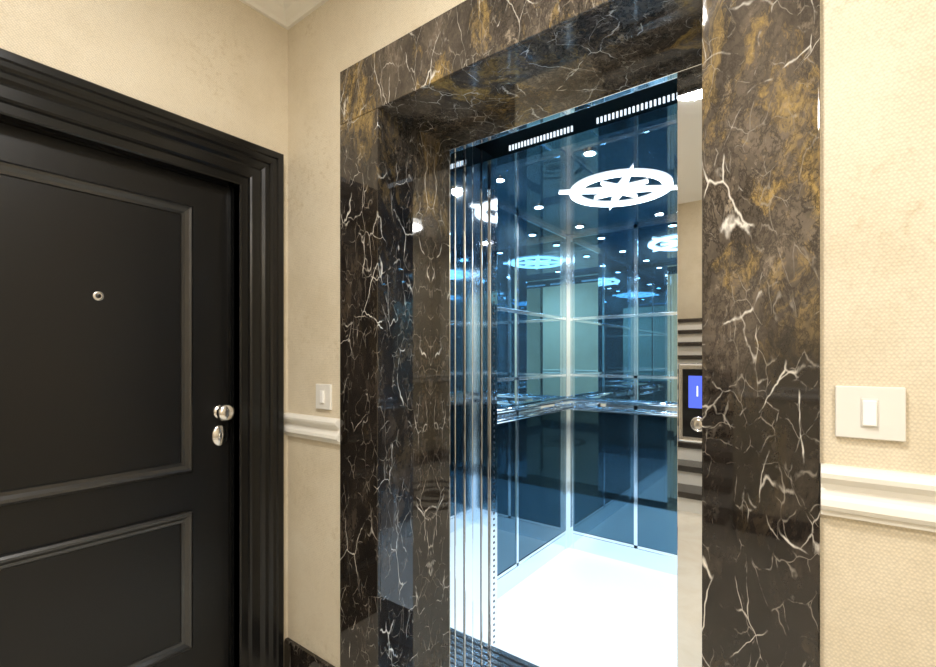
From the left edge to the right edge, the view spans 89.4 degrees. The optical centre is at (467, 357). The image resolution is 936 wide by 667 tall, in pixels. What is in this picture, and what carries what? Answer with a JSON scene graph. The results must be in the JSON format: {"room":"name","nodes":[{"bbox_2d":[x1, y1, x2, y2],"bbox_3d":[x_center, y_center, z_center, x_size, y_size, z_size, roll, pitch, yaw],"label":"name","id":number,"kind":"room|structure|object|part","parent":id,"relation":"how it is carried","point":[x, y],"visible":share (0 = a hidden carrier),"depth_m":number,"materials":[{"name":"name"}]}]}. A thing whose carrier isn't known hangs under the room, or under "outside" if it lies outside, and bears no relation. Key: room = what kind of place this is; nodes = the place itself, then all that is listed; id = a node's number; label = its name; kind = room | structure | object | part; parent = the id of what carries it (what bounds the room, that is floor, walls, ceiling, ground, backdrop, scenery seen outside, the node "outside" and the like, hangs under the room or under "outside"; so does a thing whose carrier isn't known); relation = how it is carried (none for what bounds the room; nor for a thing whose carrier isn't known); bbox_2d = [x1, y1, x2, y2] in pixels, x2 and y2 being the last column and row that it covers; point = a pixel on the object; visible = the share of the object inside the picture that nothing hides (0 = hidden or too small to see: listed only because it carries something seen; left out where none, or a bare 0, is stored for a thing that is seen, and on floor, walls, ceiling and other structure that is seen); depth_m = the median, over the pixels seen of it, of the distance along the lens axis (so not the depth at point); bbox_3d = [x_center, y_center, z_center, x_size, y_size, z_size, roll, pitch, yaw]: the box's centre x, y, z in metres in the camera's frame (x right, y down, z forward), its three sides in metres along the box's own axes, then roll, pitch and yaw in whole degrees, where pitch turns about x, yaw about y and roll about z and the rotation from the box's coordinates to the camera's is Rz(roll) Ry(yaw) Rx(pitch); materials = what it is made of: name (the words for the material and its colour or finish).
{"room":"elevator lobby","nodes":[
{"label":"elevator lobby","id":0,"kind":"room"},
{"bbox_2d":[0,0,287,666],"bbox_3d":[-1.110,-0.073,1.579,0.112,2.766,1.053,0,0,37],"label":"wall","id":1,"kind":"structure","parent":0,"point":[179,57],"depth_m":1.67,"materials":[{"name":"beige paint"}]},
{"bbox_2d":[497,311,563,408],"bbox_3d":[0.280,0.020,2.748,0.007,0.566,1.366,0,0,37],"label":"mirror","id":2,"kind":"object","parent":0,"point":[541,339],"depth_m":2.88,"materials":[{"name":"blue mirror"}]},
{"bbox_2d":[497,207,563,316],"bbox_3d":[0.280,-0.561,2.748,0.007,0.573,1.366,0,0,37],"label":"mirror","id":3,"kind":"object","parent":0,"point":[541,251],"depth_m":2.88,"materials":[{"name":"blue mirror"}]},
{"bbox_2d":[497,410,564,575],"bbox_3d":[0.281,0.762,2.747,0.009,0.851,1.366,0,0,37],"label":"panel","id":4,"kind":"object","parent":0,"point":[541,437],"depth_m":2.87,"materials":[{"name":"blue glass"}]},
{"bbox_2d":[497,548,676,666],"bbox_3d":[0.882,1.338,2.361,1.434,0.056,1.260,0,0,37],"label":"floor","id":5,"kind":"structure","parent":0,"point":[579,608],"depth_m":2.42,"materials":[{"name":"white"}]},
{"bbox_2d":[497,648,538,666],"bbox_3d":[0.433,1.337,1.766,1.434,0.059,0.232,0,0,37],"label":"sill","id":6,"kind":"structure","parent":5,"relation":"attached to","point":[504,659],"depth_m":2.04,"materials":[{"name":"silver metal"}]},
{"bbox_2d":[497,114,676,234],"bbox_3d":[0.850,-0.865,2.319,1.434,0.034,1.366,0,0,37],"label":"ceiling","id":7,"kind":"structure","parent":0,"point":[537,179],"depth_m":2.23,"materials":[{"name":"blue"}]},
{"bbox_2d":[497,177,505,182],"bbox_3d":[0.148,-0.845,2.244,0.067,0.007,0.067,0,0,37],"label":"recessed light","id":8,"kind":"object","parent":7,"relation":"in","point":[503,178],"visible":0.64,"depth_m":2.23,"materials":[{"name":"silver metal"}]},
{"bbox_2d":[533,204,544,208],"bbox_3d":[0.396,-0.845,2.647,0.067,0.007,0.067,0,0,37],"label":"recessed light","id":9,"kind":"object","parent":7,"relation":"in","point":[534,206],"visible":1,"depth_m":2.63,"materials":[{"name":"silver metal"}]},
{"bbox_2d":[581,149,597,156],"bbox_3d":[0.502,-0.845,1.950,0.067,0.007,0.067,0,0,37],"label":"recessed light","id":10,"kind":"object","parent":7,"relation":"in","point":[586,150],"visible":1,"depth_m":1.94,"materials":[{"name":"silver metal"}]},
{"bbox_2d":[559,167,676,209],"bbox_3d":[0.765,-0.843,2.383,0.493,0.009,0.493,0,0,37],"label":"recessed light","id":11,"kind":"object","parent":7,"relation":"in","point":[667,182],"visible":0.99,"depth_m":2.30,"materials":[{"name":"white"}]},
{"bbox_2d":[653,212,665,215],"bbox_3d":[1.122,-0.845,2.773,0.067,0.007,0.067,0,0,37],"label":"recessed light","id":12,"kind":"object","parent":7,"relation":"in","point":[655,213],"visible":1,"depth_m":2.76,"materials":[{"name":"silver metal"}]},
{"bbox_2d":[288,0,935,666],"bbox_3d":[0.562,-0.073,1.063,3.405,2.766,0.134,0,0,37],"label":"wall","id":13,"kind":"structure","parent":0,"point":[878,57],"depth_m":0.88,"materials":[{"name":"beige paint"}]},
{"bbox_2d":[239,0,328,29],"bbox_3d":[-0.343,-1.409,-0.232,3.293,0.094,3.024,0,0,37],"label":"trim","id":14,"kind":"structure","parent":13,"relation":"attached to","point":[286,13],"depth_m":1.88,"materials":[{"name":"white paint"}]},
{"bbox_2d":[284,637,334,666],"bbox_3d":[-0.612,1.235,1.852,0.355,0.150,0.018,0,0,37],"label":"baseboard","id":15,"kind":"structure","parent":13,"relation":"attached to","point":[295,655],"depth_m":1.89,"materials":[{"name":"stone"}]},
{"bbox_2d":[284,412,339,444],"bbox_3d":[-0.616,0.273,1.846,0.355,0.093,0.032,0,0,37],"label":"trim","id":16,"kind":"structure","parent":13,"relation":"attached to","point":[318,428],"depth_m":1.83,"materials":[{"name":"white paint"}]},
{"bbox_2d":[316,384,331,409],"bbox_3d":[-0.554,0.148,1.810,0.091,0.096,0.017,0,0,37],"label":"light switch","id":17,"kind":"object","parent":13,"relation":"attached to","point":[323,391],"visible":1,"depth_m":1.80,"materials":[{"name":"white plastic"}]},
{"bbox_2d":[431,37,701,155],"bbox_3d":[0.268,-0.839,1.544,1.056,0.114,0.028,0,0,37],"label":"header","id":18,"kind":"object","parent":13,"relation":"attached to","point":[663,66],"visible":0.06,"depth_m":1.47,"materials":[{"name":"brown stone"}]},
{"bbox_2d":[340,0,819,666],"bbox_3d":[0.177,0.129,1.424,1.418,2.363,0.273,0,0,37],"label":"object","id":19,"kind":"structure","parent":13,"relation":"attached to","point":[475,60],"depth_m":1.13,"materials":[{"name":"brown stone"}]},
{"bbox_2d":[431,150,453,666],"bbox_3d":[-0.107,0.264,1.826,0.119,2.092,0.028,0,0,37],"label":"frame","id":20,"kind":"object","parent":19,"relation":"attached to","point":[442,164],"visible":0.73,"depth_m":1.80,"materials":[{"name":"silver metal"}]},
{"bbox_2d":[475,78,676,165],"bbox_3d":[0.418,-0.873,1.746,1.434,0.114,0.067,0,0,37],"label":"header","id":21,"kind":"object","parent":19,"relation":"attached to","point":[584,122],"visible":0.21,"depth_m":1.71,"materials":[{"name":"black metal"}]},
{"bbox_2d":[509,94,673,150],"bbox_3d":[0.425,-0.839,1.698,0.651,0.020,0.004,0,0,37],"label":"vent slots","id":22,"kind":"object","parent":21,"relation":"attached to","point":[668,96],"visible":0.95,"depth_m":1.66,"materials":[{"name":"white"}]},
{"bbox_2d":[677,65,701,666],"bbox_3d":[0.635,0.264,1.266,0.136,2.092,0.028,0,0,37],"label":"frame","id":23,"kind":"object","parent":19,"relation":"attached to","point":[689,81],"visible":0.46,"depth_m":1.28,"materials":[{"name":"silver metal"}]},
{"bbox_2d":[678,363,701,442],"bbox_3d":[0.610,0.119,1.250,0.104,0.211,0.028,0,0,37],"label":"panel","id":24,"kind":"object","parent":23,"relation":"attached to","point":[689,374],"depth_m":1.26,"materials":[{"name":"metal"}]},
{"bbox_2d":[835,386,905,441],"bbox_3d":[0.720,0.099,0.849,0.097,0.094,0.017,0,0,37],"label":"light switch","id":25,"kind":"object","parent":13,"relation":"attached to","point":[864,412],"visible":1,"depth_m":0.84,"materials":[{"name":"white plastic"}]},
{"bbox_2d":[821,463,935,531],"bbox_3d":[1.266,0.246,0.428,1.518,0.094,0.032,0,0,37],"label":"trim","id":26,"kind":"structure","parent":13,"relation":"attached to","point":[887,497],"depth_m":0.83,"materials":[{"name":"white paint"}]},
{"bbox_2d":[574,410,676,554],"bbox_3d":[1.258,0.762,2.861,1.434,0.851,0.009,0,0,37],"label":"panel","id":27,"kind":"object","parent":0,"point":[603,441],"depth_m":3.04,"materials":[{"name":"blue glass"}]},
{"bbox_2d":[574,315,676,407],"bbox_3d":[1.259,0.020,2.862,1.434,0.566,0.007,0,0,37],"label":"mirror","id":28,"kind":"object","parent":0,"point":[601,346],"depth_m":3.04,"materials":[{"name":"blue mirror"}]},
{"bbox_2d":[574,221,676,316],"bbox_3d":[1.259,-0.561,2.862,1.434,0.573,0.007,0,0,37],"label":"mirror","id":29,"kind":"object","parent":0,"point":[604,262],"depth_m":3.04,"materials":[{"name":"blue mirror"}]},
{"bbox_3d":[-0.299,1.344,-0.173,3.517,0.067,3.396,0,0,37],"label":"floor","id":30,"kind":"structure","parent":0,"visible":0},
{"bbox_3d":[0.144,1.338,1.717,1.456,0.056,0.157,0,0,37],"label":"sill","id":31,"kind":"structure","parent":30,"relation":"attached to","visible":0},
{"bbox_2d":[454,146,487,666],"bbox_3d":[-0.169,0.227,2.027,0.476,2.157,0.215,0,0,37],"label":"door","id":32,"kind":"structure","parent":31,"relation":"on","point":[467,153],"depth_m":1.88,"materials":[{"name":"silver metal"}]},
{"bbox_3d":[1.271,0.207,2.878,1.434,2.206,0.034,0,0,37],"label":"car","id":33,"kind":"object","parent":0,"visible":0},
{"bbox_2d":[568,234,573,548],"bbox_3d":[0.704,0.231,3.270,0.056,2.158,0.022,0,0,37],"label":"post","id":34,"kind":"object","parent":33,"relation":"attached to","point":[570,237],"visible":0.55,"depth_m":3.25,"materials":[{"name":"silver metal"}]},
{"bbox_2d":[547,399,602,412],"bbox_3d":[0.928,0.309,2.422,1.411,0.076,1.084,0,0,37],"label":"brackets","id":35,"kind":"object","parent":33,"relation":"attached to","point":[600,405],"visible":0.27,"depth_m":3.03,"materials":[{"name":"silver metal"}]},
{"bbox_2d":[497,406,571,423],"bbox_3d":[0.339,0.336,2.739,0.022,0.022,1.198,0,0,37],"label":"handrail","id":36,"kind":"object","parent":35,"relation":"attached to","point":[508,419],"visible":0.66,"depth_m":2.77,"materials":[{"name":"silver metal"}]},
{"bbox_2d":[497,398,571,413],"bbox_3d":[0.339,0.282,2.739,0.022,0.022,1.198,0,0,37],"label":"handrail","id":37,"kind":"object","parent":35,"relation":"attached to","point":[509,409],"visible":0.66,"depth_m":2.77,"materials":[{"name":"silver metal"}]},
{"bbox_2d":[571,406,676,415],"bbox_3d":[1.227,0.336,2.820,1.322,0.022,0.022,0,0,37],"label":"handrail","id":38,"kind":"object","parent":35,"relation":"attached to","point":[573,407],"visible":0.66,"depth_m":2.99,"materials":[{"name":"silver metal"}]},
{"bbox_2d":[571,398,676,406],"bbox_3d":[1.227,0.282,2.820,1.322,0.022,0.022,0,0,37],"label":"handrail","id":39,"kind":"object","parent":35,"relation":"attached to","point":[573,399],"visible":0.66,"depth_m":2.98,"materials":[{"name":"silver metal"}]},
{"bbox_2d":[573,533,676,575],"bbox_3d":[1.256,1.257,2.858,1.434,0.106,0.016,0,0,37],"label":"kickplate","id":40,"kind":"object","parent":33,"relation":"attached to","point":[651,560],"visible":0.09,"depth_m":3.03,"materials":[{"name":"silver metal"}]},
{"bbox_2d":[573,312,676,320],"bbox_3d":[1.256,-0.269,2.858,1.434,0.022,0.016,0,0,37],"label":"trim","id":41,"kind":"structure","parent":33,"relation":"attached to","point":[659,313],"depth_m":3.03,"materials":[{"name":"silver metal"}]},
{"bbox_2d":[574,217,676,237],"bbox_3d":[1.257,-0.837,2.859,1.434,0.022,0.013,0,0,37],"label":"trim","id":42,"kind":"structure","parent":33,"relation":"attached to","point":[675,218],"depth_m":3.04,"materials":[{"name":"silver metal"}]},
{"bbox_2d":[574,402,676,416],"bbox_3d":[1.257,0.330,2.859,1.434,0.056,0.013,0,0,37],"label":"trim","id":43,"kind":"structure","parent":33,"relation":"attached to","point":[614,406],"depth_m":3.02,"materials":[{"name":"silver metal"}]},
{"bbox_2d":[574,374,676,378],"bbox_3d":[1.257,0.119,2.859,1.434,0.019,0.013,0,0,37],"label":"trim","id":44,"kind":"structure","parent":33,"relation":"attached to","point":[575,375],"depth_m":3.04,"materials":[{"name":"silver metal"}]},
{"bbox_2d":[574,531,676,557],"bbox_3d":[1.257,1.196,2.859,1.434,0.017,0.013,0,0,37],"label":"trim","id":45,"kind":"structure","parent":33,"relation":"attached to","point":[575,532],"depth_m":3.03,"materials":[{"name":"silver metal"}]},
{"bbox_2d":[634,224,637,547],"bbox_3d":[1.066,0.231,3.003,0.022,2.158,0.013,0,0,37],"label":"stile","id":46,"kind":"object","parent":33,"relation":"attached to","point":[635,228],"visible":1,"depth_m":3.00,"materials":[{"name":"silver metal"}]},
{"bbox_3d":[0.264,0.207,2.760,0.034,2.206,1.366,0,0,37],"label":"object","id":47,"kind":"object","parent":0,"visible":0},
{"bbox_2d":[516,214,518,565],"bbox_3d":[0.283,0.231,2.746,0.013,2.158,0.022,0,0,37],"label":"stile","id":48,"kind":"object","parent":47,"relation":"attached to","point":[517,215],"visible":0.71,"depth_m":2.74,"materials":[{"name":"silver metal"}]},
{"bbox_2d":[497,534,564,598],"bbox_3d":[0.283,1.257,2.745,0.016,0.106,1.366,0,0,37],"label":"kickplate","id":49,"kind":"object","parent":47,"relation":"attached to","point":[505,583],"visible":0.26,"depth_m":2.85,"materials":[{"name":"silver metal"}]},
{"bbox_2d":[497,202,564,237],"bbox_3d":[0.283,-0.837,2.746,0.013,0.022,1.366,0,0,37],"label":"trim","id":50,"kind":"structure","parent":47,"relation":"attached to","point":[499,205],"depth_m":2.85,"materials":[{"name":"silver metal"}]},
{"bbox_2d":[497,402,564,423],"bbox_3d":[0.283,0.330,2.746,0.013,0.056,1.366,0,0,37],"label":"trim","id":51,"kind":"structure","parent":47,"relation":"attached to","point":[558,405],"depth_m":2.82,"materials":[{"name":"silver metal"}]},
{"bbox_2d":[497,306,564,319],"bbox_3d":[0.283,-0.269,2.745,0.016,0.022,1.366,0,0,37],"label":"trim","id":52,"kind":"structure","parent":47,"relation":"attached to","point":[502,309],"depth_m":2.84,"materials":[{"name":"silver metal"}]},
{"bbox_2d":[497,531,564,578],"bbox_3d":[0.283,1.196,2.746,0.013,0.017,1.366,0,0,37],"label":"trim","id":53,"kind":"structure","parent":47,"relation":"attached to","point":[562,533],"depth_m":2.86,"materials":[{"name":"silver metal"}]},
{"bbox_2d":[497,374,564,381],"bbox_3d":[0.283,0.119,2.746,0.013,0.019,1.366,0,0,37],"label":"trim","id":54,"kind":"structure","parent":47,"relation":"attached to","point":[556,375],"depth_m":2.85,"materials":[{"name":"silver metal"}]},
{"bbox_2d":[564,234,567,548],"bbox_3d":[0.680,0.231,3.267,0.022,2.158,0.056,0,0,37],"label":"post","id":55,"kind":"object","parent":47,"relation":"attached to","point":[566,235],"visible":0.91,"depth_m":3.24,"materials":[{"name":"silver metal"}]},
{"bbox_3d":[-2.896,-0.073,-0.791,0.112,2.766,4.883,0,0,37],"label":"wall","id":56,"kind":"structure","parent":0,"visible":0},
{"bbox_2d":[0,160,192,505],"bbox_3d":[-1.165,-0.069,1.490,0.018,0.965,0.562,0,0,37],"label":"trim","id":57,"kind":"structure","parent":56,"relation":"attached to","point":[9,169],"depth_m":1.62,"materials":[{"name":"black wood"}]},
{"bbox_2d":[0,509,192,666],"bbox_3d":[-1.165,0.801,1.490,0.018,0.502,0.562,0,0,37],"label":"trim","id":58,"kind":"structure","parent":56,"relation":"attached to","point":[185,518],"depth_m":1.63,"materials":[{"name":"black wood"}]},
{"bbox_2d":[0,119,233,666],"bbox_3d":[-1.165,0.320,1.493,0.017,1.980,0.848,0,0,37],"label":"door stop","id":59,"kind":"object","parent":56,"relation":"attached to","point":[230,188],"visible":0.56,"depth_m":1.82,"materials":[{"name":"black wood"}]},
{"bbox_2d":[0,123,234,666],"bbox_3d":[-1.165,0.319,1.493,0.116,1.970,0.841,0,0,37],"label":"leaf","id":60,"kind":"object","parent":56,"relation":"attached to","point":[204,490],"depth_m":1.51,"materials":[{"name":"black paint"}]},
{"bbox_3d":[-1.171,-0.069,1.496,0.002,0.883,0.479,0,0,37],"label":"upper panel field","id":61,"kind":"part","parent":60,"relation":"part of","materials":[{"name":"black wood"}]},
{"bbox_3d":[-1.171,0.801,1.496,0.002,0.419,0.479,0,0,37],"label":"lower panel field","id":62,"kind":"part","parent":60,"relation":"part of","materials":[{"name":"black wood"}]},
{"bbox_2d":[92,291,103,300],"bbox_3d":[-1.168,-0.196,1.496,0.008,0.031,0.031,0,0,37],"label":"peephole","id":63,"kind":"object","parent":60,"relation":"attached to","point":[95,292],"visible":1,"depth_m":1.49,"materials":[{"name":"silver metal"}]},
{"bbox_2d":[211,424,228,445],"bbox_3d":[-0.940,0.293,1.795,0.011,0.082,0.063,0,0,37],"label":"escutcheon","id":64,"kind":"object","parent":60,"relation":"attached to","point":[219,428],"visible":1,"depth_m":1.79,"materials":[{"name":"silver metal"}]},
{"bbox_3d":[-0.918,0.204,1.779,0.066,0.065,0.065,0,0,37],"label":"knob","id":65,"kind":"part","parent":60,"relation":"part of","materials":[{"name":"silver metal"}]},
{"bbox_2d":[0,48,283,666],"bbox_3d":[-1.130,0.252,1.466,0.109,2.137,1.161,0,0,37],"label":"door frame","id":66,"kind":"structure","parent":56,"relation":"attached to","point":[35,95],"depth_m":1.81,"materials":[{"name":"black wood"}]},
{"bbox_3d":[0.430,0.231,1.762,1.434,2.158,0.028,0,0,37],"label":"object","id":67,"kind":"object","parent":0,"visible":0},
{"bbox_2d":[488,162,496,666],"bbox_3d":[0.100,0.235,1.995,0.025,2.150,0.050,0,0,37],"label":"panel","id":68,"kind":"object","parent":67,"relation":"attached to","point":[492,168],"visible":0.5,"depth_m":1.98,"materials":[{"name":"silver metal"}]},
{"bbox_2d":[493,189,494,643],"bbox_3d":[0.110,0.245,1.987,0.001,1.906,0.009,0,0,37],"label":"dots","id":69,"kind":"object","parent":68,"relation":"attached to","point":[493,189],"depth_m":1.99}
]}

